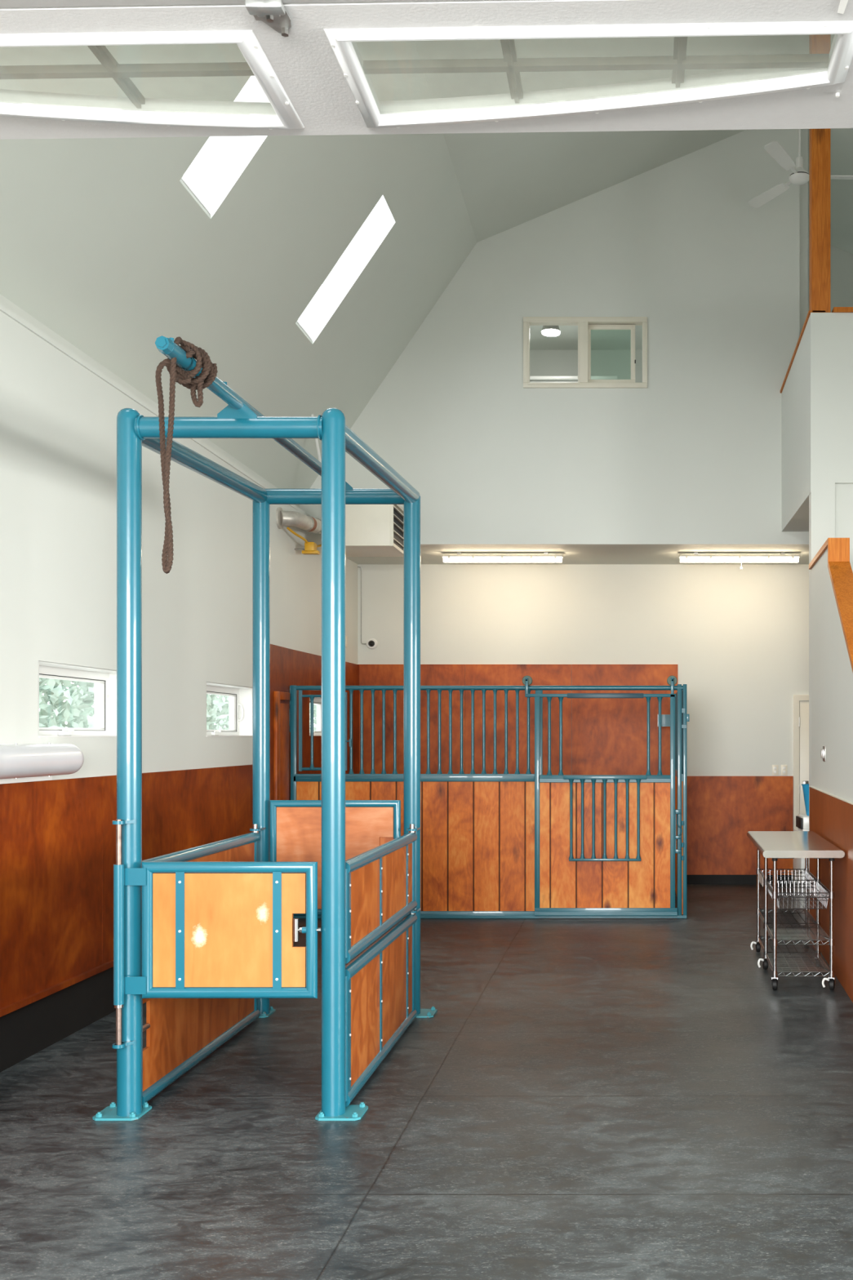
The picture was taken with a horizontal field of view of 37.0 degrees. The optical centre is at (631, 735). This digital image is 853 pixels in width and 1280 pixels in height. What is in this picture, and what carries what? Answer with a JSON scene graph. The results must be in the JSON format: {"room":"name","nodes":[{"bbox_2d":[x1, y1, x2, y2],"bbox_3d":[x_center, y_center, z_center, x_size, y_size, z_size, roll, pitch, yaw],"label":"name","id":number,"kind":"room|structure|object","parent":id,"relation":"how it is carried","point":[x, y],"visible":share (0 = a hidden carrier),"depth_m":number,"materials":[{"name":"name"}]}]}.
{"room":"veterinary clinic","nodes":[
{"label":"veterinary clinic","id":0,"kind":"room"},
{"bbox_2d":[0,294,357,783],"bbox_3d":[-3.241,-0.375,7.450,0.498,4.050,15.500,0,0,0],"label":"wall","id":1,"kind":"structure","parent":0,"point":[58,418],"depth_m":7.38,"materials":[{"name":"paint"}]},
{"bbox_2d":[0,742,84,783],"bbox_3d":[-3.021,0.140,5.567,0.158,0.197,2.335,0,0,0],"label":"heater","id":2,"kind":"object","parent":1,"relation":"attached to","point":[19,762],"visible":1,"depth_m":6.23,"materials":[{"name":"metal"}]},
{"bbox_2d":[0,966,115,1072],"bbox_3d":[-3.080,1.500,6.750,0.040,0.300,14.100,0,0,0],"label":"baseboard","id":3,"kind":"structure","parent":1,"relation":"attached to","point":[25,1031],"depth_m":6.66,"materials":[{"name":"black rubber"}]},
{"bbox_2d":[38,661,116,737],"bbox_3d":[-3.208,-0.190,7.130,0.224,0.401,1.244,0,0,0],"label":"window","id":4,"kind":"structure","parent":1,"relation":"in","point":[104,681],"depth_m":7.49,"materials":[{"name":"white plastic"}]},
{"bbox_2d":[0,764,252,1017],"bbox_3d":[-3.078,0.802,4.990,0.045,1.125,10.580,0,0,0],"label":"wall panel","id":5,"kind":"object","parent":1,"relation":"attached to","point":[58,837],"visible":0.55,"depth_m":6.90,"materials":[{"name":"brown wood"}]},
{"bbox_2d":[0,302,311,516],"bbox_3d":[-3.179,-2.100,6.000,0.182,0.030,12.600,0,0,0],"label":"trim","id":6,"kind":"structure","parent":1,"relation":"attached to","point":[4,309],"depth_m":7.29,"materials":[{"name":"paint"}]},
{"bbox_2d":[206,682,252,737],"bbox_3d":[-3.208,-0.190,9.700,0.224,0.401,1.244,0,0,0],"label":"window","id":7,"kind":"structure","parent":1,"relation":"in","point":[240,697],"depth_m":10.26,"materials":[{"name":"white plastic"}]},
{"bbox_2d":[273,691,289,799],"bbox_3d":[-3.065,0.610,10.935,0.030,1.980,0.430,0,0,0],"label":"trim","id":8,"kind":"structure","parent":1,"relation":"attached to","point":[281,711],"depth_m":10.89,"materials":[{"name":"brown wood"}]},
{"bbox_2d":[270,644,359,799],"bbox_3d":[-3.064,0.385,12.040,0.038,2.330,3.521,0,0,1],"label":"wall panel","id":9,"kind":"object","parent":1,"relation":"attached to","point":[288,667],"visible":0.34,"depth_m":11.70,"materials":[{"name":"brown wood"}]},
{"bbox_2d":[309,697,321,736],"bbox_3d":[-3.175,-0.190,12.426,0.224,0.401,1.158,0,0,2],"label":"window","id":10,"kind":"structure","parent":1,"relation":"in","point":[317,700],"depth_m":12.90,"materials":[{"name":"white plastic"}]},
{"bbox_2d":[345,635,347,647],"bbox_3d":[-3.030,-0.999,13.200,0.031,0.120,0.100,0,0,0],"label":"switch box","id":11,"kind":"object","parent":1,"relation":"attached to","point":[346,637],"visible":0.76,"depth_m":13.19,"materials":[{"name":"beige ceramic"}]},
{"bbox_2d":[0,884,852,1279],"bbox_3d":[1.725,1.700,7.475,10.350,0.100,15.650,0,0,0],"label":"floor","id":12,"kind":"structure","parent":0,"point":[580,1099],"depth_m":5.10,"materials":[{"name":"rubber"}]},
{"bbox_2d":[92,335,437,1120],"bbox_3d":[-1.738,0.069,5.966,1.162,3.161,2.983,0,0,0],"label":"stock","id":13,"kind":"object","parent":12,"relation":"on","point":[204,935],"visible":0.99,"depth_m":5.38,"materials":[{"name":"teal metal"}]},
{"bbox_2d":[155,336,217,573],"bbox_3d":[-1.696,-1.049,4.739,0.165,0.905,0.340,0,0,0],"label":"rope","id":14,"kind":"object","parent":13,"relation":"hanging from","point":[209,371],"visible":0.92,"depth_m":4.60,"materials":[{"name":"brown fabric"}]},
{"bbox_2d":[288,675,689,918],"bbox_3d":[-1.285,0.556,12.423,3.621,2.188,2.694,0,0,0],"label":"stall","id":15,"kind":"object","parent":12,"relation":"on","point":[495,845],"visible":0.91,"depth_m":11.20,"materials":[{"name":"teal paint"}]},
{"bbox_2d":[563,775,646,861],"bbox_3d":[-0.233,0.741,11.100,0.743,0.760,0.048,0,0,0],"label":"grille","id":16,"kind":"object","parent":15,"relation":"attached to","point":[605,816],"depth_m":11.13,"materials":[{"name":"teal metal"}]},
{"bbox_2d":[746,831,844,990],"bbox_3d":[1.125,1.192,8.735,0.564,0.915,1.590,0,0,0],"label":"wire cart","id":17,"kind":"object","parent":12,"relation":"on","point":[775,845],"visible":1,"depth_m":8.50,"materials":[{"name":"metal"}]},
{"bbox_2d":[755,907,816,924],"bbox_3d":[1.141,1.335,9.095,0.422,0.042,0.745,0,0,0],"label":"wire shelf","id":18,"kind":"object","parent":17,"relation":"attached to","point":[808,918],"depth_m":9.03,"materials":[{"name":"silver metal"}]},
{"bbox_2d":[755,867,816,894],"bbox_3d":[1.141,1.068,9.095,0.422,0.116,0.745,0,0,0],"label":"wire basket","id":19,"kind":"object","parent":17,"relation":"on","point":[762,878],"depth_m":8.97,"materials":[{"name":"silver metal"}]},
{"bbox_2d":[756,935,816,952],"bbox_3d":[1.141,1.541,9.095,0.422,0.042,0.745,0,0,0],"label":"wire shelf","id":20,"kind":"object","parent":17,"relation":"attached to","point":[760,939],"depth_m":9.01,"materials":[{"name":"silver metal"}]},
{"bbox_2d":[746,831,844,857],"bbox_3d":[1.125,0.759,8.735,0.568,0.048,1.590,0,0,0],"label":"countertop","id":21,"kind":"structure","parent":17,"relation":"on","point":[771,844],"depth_m":8.31,"materials":[{"name":"laminate"}]},
{"bbox_2d":[763,922,834,946],"bbox_3d":[1.121,1.335,8.385,0.422,0.042,0.745,0,0,0],"label":"wire shelf","id":22,"kind":"object","parent":17,"relation":"attached to","point":[816,929],"depth_m":8.32,"materials":[{"name":"silver metal"}]},
{"bbox_2d":[763,879,834,909],"bbox_3d":[1.121,1.068,8.385,0.422,0.116,0.745,0,0,0],"label":"wire basket","id":23,"kind":"object","parent":17,"relation":"on","point":[774,895],"depth_m":8.28,"materials":[{"name":"silver metal"}]},
{"bbox_2d":[764,951,834,977],"bbox_3d":[1.121,1.541,8.385,0.422,0.042,0.745,0,0,0],"label":"wire shelf","id":24,"kind":"object","parent":17,"relation":"attached to","point":[819,959],"depth_m":8.32,"materials":[{"name":"silver metal"}]},
{"bbox_2d":[793,828,804,915],"bbox_3d":[1.738,1.250,11.043,0.525,0.800,0.515,0,0,0],"label":"base cabinet","id":25,"kind":"object","parent":12,"relation":"on","point":[798,863],"visible":0.16,"depth_m":10.95,"materials":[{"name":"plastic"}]},
{"bbox_2d":[795,813,808,831],"bbox_3d":[1.641,0.780,11.020,0.318,0.140,0.360,0,0,0],"label":"printer","id":26,"kind":"object","parent":25,"relation":"on","point":[802,820],"visible":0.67,"depth_m":10.86,"materials":[{"name":"white plastic"}]},
{"bbox_2d":[801,783,808,815],"bbox_3d":[1.630,0.573,11.000,0.250,0.275,0.250,0,0,0],"label":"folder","id":27,"kind":"object","parent":26,"relation":"on","point":[806,786],"visible":0.25,"depth_m":10.95,"materials":[{"name":"plastic"}]},
{"bbox_2d":[0,34,852,488],"bbox_3d":[1.700,-4.207,7.350,10.180,4.107,15.700,0,0,0],"label":"ceiling","id":28,"kind":"structure","parent":0,"point":[104,242],"depth_m":9.06,"materials":[{"name":"paint"}]},
{"bbox_2d":[180,135,265,215],"bbox_3d":[-2.301,-3.794,7.560,0.749,1.140,0.600,0,0,0],"label":"window","id":29,"kind":"structure","parent":28,"relation":"attached to","point":[183,179],"depth_m":7.83,"materials":[{"name":"white paint"}]},
{"bbox_2d":[296,218,395,341],"bbox_3d":[-2.301,-3.794,10.072,0.749,1.140,0.585,0,0,0],"label":"window","id":30,"kind":"structure","parent":28,"relation":"attached to","point":[312,338],"depth_m":10.34,"materials":[{"name":"white paint"}]},
{"bbox_2d":[311,413,403,556],"bbox_3d":[-2.568,-2.336,11.775,0.703,1.140,1.091,0,0,0],"label":"heater","id":31,"kind":"object","parent":28,"relation":"hanging from","point":[371,530],"visible":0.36,"depth_m":11.60,"materials":[{"name":"beige metal"}]},
{"bbox_2d":[275,506,321,533],"bbox_3d":[-2.960,-1.922,11.372,0.205,0.214,1.067,0,0,10],"label":"duct","id":32,"kind":"object","parent":31,"relation":"attached to","point":[305,522],"visible":0.8,"depth_m":11.02,"materials":[{"name":"metal"}]},
{"bbox_2d":[286,527,321,554],"bbox_3d":[-2.981,-1.758,11.448,0.234,0.185,0.807,0,0,0],"label":"gas line","id":33,"kind":"object","parent":32,"relation":"hanging from","point":[310,548],"visible":0.86,"depth_m":11.38,"materials":[{"name":"metal"}]},
{"bbox_2d":[0,0,852,139],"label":"door","id":34,"kind":"structure","parent":28,"relation":"attached to","point":[304,55],"depth_m":2.79,"materials":[{"name":"paint"}]},
{"bbox_2d":[747,128,852,208],"bbox_3d":[1.713,-5.650,11.491,1.167,1.101,1.317,0,0,0],"label":"ceiling fan","id":35,"kind":"object","parent":28,"relation":"hanging from","point":[799,176],"visible":0.95,"depth_m":11.47,"materials":[{"name":"white plastic"}]},
{"bbox_2d":[322,261,642,350],"bbox_3d":[-0.760,-4.710,13.775,4.880,0.080,2.610,0,0,0],"label":"ceiling","id":36,"kind":"structure","parent":0,"point":[343,272],"depth_m":14.52,"materials":[{"name":"paint"}]},
{"bbox_2d":[541,325,560,336],"bbox_3d":[-0.895,-4.573,13.900,0.214,0.194,0.214,0,0,0],"label":"ceiling lamp","id":37,"kind":"object","parent":36,"relation":"attached to","point":[548,331],"visible":0.74,"depth_m":13.84,"materials":[{"name":"glass"}]},
{"bbox_2d":[542,328,559,336],"bbox_3d":[-0.895,-4.490,13.900,0.212,0.029,0.212,0,0,0],"label":"diffuser","id":38,"kind":"object","parent":37,"relation":"attached to","point":[548,332],"depth_m":13.85,"materials":[{"name":"white"}]},
{"bbox_2d":[299,128,808,546],"bbox_3d":[1.650,-4.102,12.410,10.100,4.414,0.120,0,0,0],"label":"wall","id":39,"kind":"structure","parent":0,"point":[692,456],"depth_m":12.35,"materials":[{"name":"paint"}]},
{"bbox_2d":[523,316,647,387],"bbox_3d":[-0.454,-3.796,12.386,1.231,0.702,0.128,0,0,0],"label":"window","id":40,"kind":"structure","parent":39,"relation":"in","point":[585,325],"depth_m":12.33,"materials":[{"name":"white plastic"}]},
{"bbox_2d":[345,546,808,564],"bbox_3d":[1.650,-1.970,13.195,10.100,0.150,1.450,0,0,0],"label":"ceiling","id":41,"kind":"structure","parent":0,"point":[428,554],"depth_m":12.95,"materials":[{"name":"paint"}]},
{"bbox_2d":[442,552,563,562],"bbox_3d":[-1.333,-1.847,12.918,1.244,0.099,0.115,0,0,0],"label":"lamp","id":42,"kind":"object","parent":41,"relation":"attached to","point":[459,557],"visible":1,"depth_m":12.87,"materials":[{"name":"white plastic"}]},
{"bbox_2d":[443,556,561,562],"bbox_3d":[-1.333,-1.821,12.920,1.224,0.046,0.100,0,0,0],"label":"diffuser","id":43,"kind":"object","parent":42,"relation":"attached to","point":[446,559],"depth_m":12.87,"materials":[{"name":"beige plastic"}]},
{"bbox_2d":[679,552,799,562],"bbox_3d":[1.124,-1.847,12.918,1.244,0.099,0.115,0,0,0],"label":"lamp","id":44,"kind":"object","parent":41,"relation":"attached to","point":[695,557],"visible":1,"depth_m":12.87,"materials":[{"name":"white plastic"}]},
{"bbox_2d":[680,556,799,562],"bbox_3d":[1.124,-1.821,12.920,1.224,0.046,0.100,0,0,0],"label":"diffuser","id":45,"kind":"object","parent":44,"relation":"attached to","point":[682,559],"depth_m":12.87,"materials":[{"name":"beige plastic"}]},
{"bbox_2d":[357,564,808,813],"bbox_3d":[1.650,-0.122,13.860,10.100,3.545,0.120,0,0,0],"label":"wall","id":46,"kind":"structure","parent":0,"point":[738,639],"depth_m":13.80,"materials":[{"name":"paint"}]},
{"bbox_2d":[357,566,366,644],"bbox_3d":[-2.984,-1.439,13.788,0.125,0.864,0.016,0,0,-5],"label":"conduit","id":47,"kind":"object","parent":46,"relation":"attached to","point":[357,566],"visible":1,"depth_m":13.78,"materials":[{"name":"metal"}]},
{"bbox_2d":[366,638,377,648],"bbox_3d":[-2.872,-1.014,13.764,0.124,0.124,0.072,0,0,0],"label":"security camera","id":48,"kind":"object","parent":46,"relation":"attached to","point":[371,643],"visible":1,"depth_m":13.76,"materials":[{"name":"white plastic"}]},
{"bbox_2d":[359,664,678,774],"bbox_3d":[-1.255,0.383,13.790,3.547,2.335,0.020,0,0,0],"label":"wall panel","id":49,"kind":"object","parent":46,"relation":"attached to","point":[601,735],"visible":0.5,"depth_m":13.78,"materials":[{"name":"brown wood"}]},
{"bbox_2d":[687,776,793,875],"bbox_3d":[1.163,0.999,13.791,1.265,1.092,0.018,0,0,0],"label":"wall panel","id":50,"kind":"object","parent":46,"relation":"attached to","point":[722,811],"visible":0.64,"depth_m":13.78,"materials":[{"name":"brown wood"}]},
{"bbox_2d":[687,875,793,884],"bbox_3d":[-0.603,1.595,13.793,4.795,0.110,0.014,0,0,0],"label":"baseboard","id":51,"kind":"structure","parent":46,"relation":"attached to","point":[691,879],"depth_m":13.79,"materials":[{"name":"black rubber"}]},
{"bbox_2d":[772,764,778,775],"bbox_3d":[1.599,0.386,13.794,0.070,0.114,0.012,0,0,0],"label":"wall socket","id":52,"kind":"object","parent":46,"relation":"attached to","point":[775,767],"visible":1,"depth_m":13.79,"materials":[{"name":"white plastic"}]},
{"bbox_2d":[781,764,787,775],"bbox_3d":[1.699,0.386,13.794,0.070,0.114,0.012,0,0,0],"label":"wall socket","id":53,"kind":"object","parent":46,"relation":"attached to","point":[784,767],"visible":1,"depth_m":13.79,"materials":[{"name":"white plastic"}]},
{"bbox_2d":[793,694,808,829],"bbox_3d":[2.281,0.602,13.790,0.962,2.097,0.040,0,0,0],"label":"trim","id":54,"kind":"structure","parent":46,"relation":"attached to","point":[797,698],"depth_m":13.77,"materials":[{"name":"beige wood"}]},
{"bbox_2d":[799,701,808,813],"bbox_3d":[2.276,0.630,13.775,0.837,2.019,0.070,0,0,0],"label":"door","id":55,"kind":"structure","parent":46,"relation":"in","point":[804,705],"depth_m":13.78,"materials":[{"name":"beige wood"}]},
{"bbox_2d":[529,128,852,382],"bbox_3d":[1.645,-4.157,13.850,10.090,4.325,2.760,0,0,0],"label":"wall","id":56,"kind":"structure","parent":0,"point":[617,363],"depth_m":15.08,"materials":[{"name":"paint"}]},
{"bbox_2d":[529,376,617,382],"bbox_3d":[-0.740,-3.127,14.825,1.160,2.165,0.490,0,0,0],"label":"upper cabinet","id":57,"kind":"object","parent":56,"relation":"attached to","point":[532,379],"visible":0.15,"depth_m":14.58,"materials":[{"name":"plastic"}]},
{"bbox_2d":[782,312,852,911],"bbox_3d":[4.098,-0.932,11.350,5.205,5.165,2.000,0,0,0],"label":"wall","id":58,"kind":"structure","parent":0,"point":[817,393],"depth_m":10.35,"materials":[{"name":"paint"}]},
{"bbox_2d":[780,306,852,393],"bbox_3d":[4.090,-3.475,11.340,5.220,0.160,2.020,0,0,0],"label":"trim","id":59,"kind":"structure","parent":58,"relation":"on","point":[836,309],"depth_m":10.68,"materials":[{"name":"brown wood"}]},
{"bbox_2d":[809,34,831,312],"bbox_3d":[1.584,-4.836,10.435,0.158,2.641,0.150,0,0,0],"label":"wooden post","id":60,"kind":"object","parent":58,"relation":"on","point":[820,139],"visible":0.5,"depth_m":10.36,"materials":[{"name":"brown wood"}]},
{"bbox_2d":[811,548,852,802],"bbox_3d":[1.443,0.135,7.673,0.120,3.030,5.355,0,0,2],"label":"wall","id":61,"kind":"structure","parent":0,"point":[832,673],"depth_m":9.03,"materials":[{"name":"paint"}]},
{"bbox_2d":[821,746,826,761],"bbox_3d":[1.444,0.139,9.350,0.022,0.114,0.114,0,0,0],"label":"wall socket","id":62,"kind":"object","parent":61,"relation":"attached to","point":[824,750],"visible":1,"depth_m":9.31,"materials":[{"name":"metal"}]},
{"bbox_2d":[808,537,852,671],"bbox_3d":[1.441,-0.080,7.680,0.155,2.680,5.372,0,0,2],"label":"trim","id":63,"kind":"structure","parent":61,"relation":"attached to","point":[839,566],"depth_m":8.71,"materials":[{"name":"brown wood"}]},
{"bbox_2d":[808,786,852,804],"bbox_3d":[1.403,0.424,8.365,0.020,0.007,3.934,0,0,2],"label":"trim","id":64,"kind":"structure","parent":61,"relation":"attached to","point":[812,787],"depth_m":8.69,"materials":[{"name":"beige wood"}]},
{"bbox_2d":[809,786,852,1002],"bbox_3d":[1.405,1.039,8.365,0.016,1.222,3.934,0,0,2],"label":"wall panel","id":65,"kind":"object","parent":61,"relation":"attached to","point":[831,818],"visible":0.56,"depth_m":8.42,"materials":[{"name":"brown wood"}]},
{"label":"outside","id":66,"kind":"structure","parent":0,"visible":0},
{"bbox_3d":[0.000,1.910,5.000,60.000,0.280,70.000,0,0,0],"label":"ground","id":67,"kind":"structure","parent":66,"visible":0},
{"bbox_2d":[39,677,316,731],"bbox_3d":[-9.190,-0.198,25.984,2.010,4.093,20.235,0,0,0],"label":"hedge","id":68,"kind":"object","parent":67,"relation":"on","point":[77,711],"visible":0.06,"depth_m":20.13,"materials":[{"name":"green plant"}]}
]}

